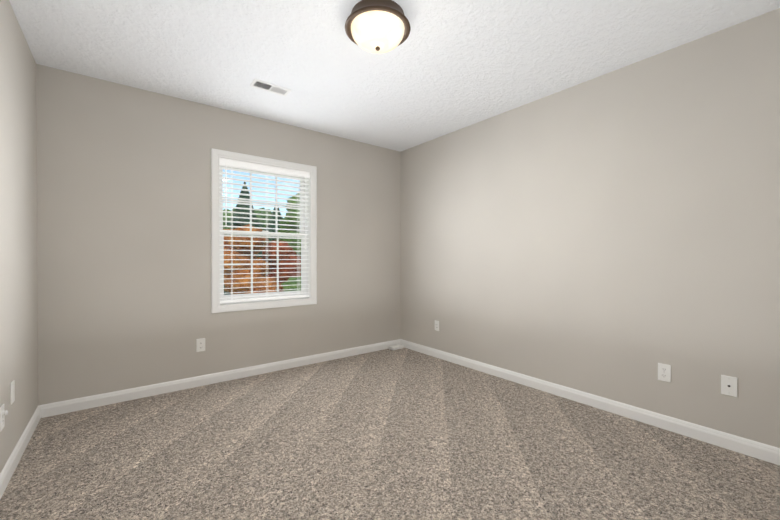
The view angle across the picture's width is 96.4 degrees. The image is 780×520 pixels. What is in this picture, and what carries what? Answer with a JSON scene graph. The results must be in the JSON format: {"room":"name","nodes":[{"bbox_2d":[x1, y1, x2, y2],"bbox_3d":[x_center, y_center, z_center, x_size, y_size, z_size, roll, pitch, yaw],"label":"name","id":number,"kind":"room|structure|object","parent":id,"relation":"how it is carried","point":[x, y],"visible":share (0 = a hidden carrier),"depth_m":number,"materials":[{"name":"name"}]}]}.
{"room":"empty bedroom","nodes":[
{"label":"empty bedroom","id":0,"kind":"room"},
{"bbox_2d":[0,0,37,472],"bbox_3d":[-1.314,-0.122,0.816,0.160,2.485,4.320,0,0,-38],"label":"wall","id":1,"kind":"structure","parent":0,"point":[18,255],"depth_m":1.97,"materials":[{"name":"beige paint"}]},
{"bbox_2d":[0,404,7,431],"bbox_3d":[-1.878,0.766,1.700,0.023,0.114,0.070,0,0,-38],"label":"plug","id":2,"kind":"object","parent":1,"relation":"attached to","point":[3,413],"visible":1,"depth_m":1.69,"materials":[{"name":"white plastic"}]},
{"bbox_2d":[10,380,14,404],"bbox_3d":[-2.013,0.705,1.860,0.007,0.114,0.070,0,0,-38],"label":"electrical outlet plate","id":3,"kind":"object","parent":1,"relation":"attached to","point":[12,391],"visible":1,"depth_m":1.85,"materials":[{"name":"white plastic"}]},
{"bbox_2d":[0,404,43,498],"bbox_3d":[-1.245,1.076,0.876,0.015,0.089,4.000,0,0,-38],"label":"baseboard","id":4,"kind":"structure","parent":1,"relation":"attached to","point":[11,464],"depth_m":1.94,"materials":[{"name":"white wood"}]},
{"bbox_2d":[36,64,400,404],"bbox_3d":[-1.218,-0.137,3.520,3.300,2.485,0.160,0,0,-38],"label":"wall","id":5,"kind":"structure","parent":0,"point":[124,233],"depth_m":2.91,"materials":[{"name":"beige paint"}]},
{"bbox_2d":[196,338,204,351],"bbox_3d":[-1.665,0.748,3.073,0.070,0.114,0.008,0,0,-38],"label":"electrical outlet","id":6,"kind":"object","parent":5,"relation":"attached to","point":[200,344],"visible":1,"depth_m":3.07,"materials":[{"name":"white plastic"}]},
{"bbox_2d":[44,339,399,416],"bbox_3d":[-1.165,1.062,3.458,3.240,0.089,0.015,0,0,-38],"label":"baseboard","id":7,"kind":"structure","parent":5,"relation":"attached to","point":[56,408],"depth_m":3.04,"materials":[{"name":"white"}]},
{"bbox_2d":[211,148,316,312],"bbox_3d":[-1.240,-0.261,3.490,1.022,1.477,0.178,0,0,-38],"label":"window","id":8,"kind":"structure","parent":5,"relation":"in","point":[309,273],"depth_m":3.46,"materials":[{"name":"white"}]},
{"bbox_2d":[220,158,309,302],"bbox_3d":[-1.218,-0.269,3.461,0.886,1.328,0.072,0,0,-38],"label":"window blind","id":9,"kind":"object","parent":8,"relation":"attached to","point":[255,166],"visible":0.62,"depth_m":3.43,"materials":[{"name":"white plastic"}]},
{"bbox_2d":[0,348,779,519],"bbox_3d":[0.054,1.175,1.882,3.620,0.120,4.320,0,0,-38],"label":"floor","id":10,"kind":"structure","parent":0,"point":[400,434],"depth_m":1.96,"materials":[{"name":"carpet"}]},
{"bbox_2d":[388,344,403,350],"bbox_3d":[0.089,1.080,4.329,0.206,0.040,0.100,0,0,-38],"label":"box","id":11,"kind":"object","parent":10,"relation":"on","point":[395,347],"visible":1,"depth_m":4.28,"materials":[{"name":"white plastic"}]},
{"bbox_2d":[9,0,779,151],"bbox_3d":[0.054,-1.430,1.868,3.620,0.120,4.320,0,0,-38],"label":"ceiling","id":12,"kind":"structure","parent":0,"point":[445,67],"depth_m":2.30,"materials":[{"name":"white paint"}]},
{"bbox_2d":[250,79,290,95],"bbox_3d":[-0.951,-1.371,2.784,0.290,0.008,0.135,0,0,-38],"label":"ceiling vent","id":13,"kind":"object","parent":12,"relation":"in","point":[268,87],"visible":1,"depth_m":2.78,"materials":[{"name":"white metal"}]},
{"bbox_2d":[345,0,410,53],"bbox_3d":[-0.069,-1.275,1.963,0.369,0.191,0.369,0,0,-38],"label":"ceiling light fixture","id":14,"kind":"object","parent":12,"relation":"attached to","point":[377,26],"visible":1,"depth_m":1.87,"materials":[{"name":"white glass"}]},
{"bbox_2d":[401,8,779,447],"bbox_3d":[1.423,-0.133,2.933,0.160,2.485,4.320,0,0,-38],"label":"wall","id":15,"kind":"structure","parent":0,"point":[614,235],"depth_m":2.47,"materials":[{"name":"beige paint"}]},
{"bbox_2d":[435,320,438,330],"bbox_3d":[0.530,0.744,3.954,0.008,0.114,0.070,0,0,-38],"label":"electrical outlet","id":16,"kind":"object","parent":15,"relation":"attached to","point":[436,325],"visible":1,"depth_m":3.95,"materials":[{"name":"white plastic"}]},
{"bbox_2d":[400,339,779,464],"bbox_3d":[1.354,1.065,2.886,0.015,0.089,4.000,0,0,-38],"label":"baseboard","id":17,"kind":"structure","parent":15,"relation":"attached to","point":[756,449],"depth_m":2.46,"materials":[{"name":"white wood"}]},
{"bbox_2d":[658,363,670,382],"bbox_3d":[1.809,0.743,2.301,0.008,0.114,0.070,0,0,-38],"label":"electrical outlet","id":18,"kind":"object","parent":15,"relation":"attached to","point":[664,372],"visible":1,"depth_m":2.30,"materials":[{"name":"white plastic"}]},
{"bbox_2d":[721,375,737,396],"bbox_3d":[1.999,0.742,2.056,0.008,0.114,0.070,0,0,-38],"label":"phone jack","id":19,"kind":"object","parent":15,"relation":"attached to","point":[729,385],"visible":1,"depth_m":2.05,"materials":[{"name":"white plastic"}]},
{"label":"outside","id":20,"kind":"structure","parent":0,"visible":0},
{"bbox_3d":[-30.360,1.680,54.852,140.000,0.300,116.090,0,0,-38],"label":"lawn","id":21,"kind":"structure","parent":20,"visible":0},
{"bbox_2d":[223,182,300,294],"bbox_3d":[-5.317,-1.277,23.138,18.594,6.052,29.078,0,0,-38],"label":"trees","id":22,"kind":"object","parent":21,"relation":"on","point":[296,284],"depth_m":10.52,"materials":[{"name":"brown plant"}]}
]}

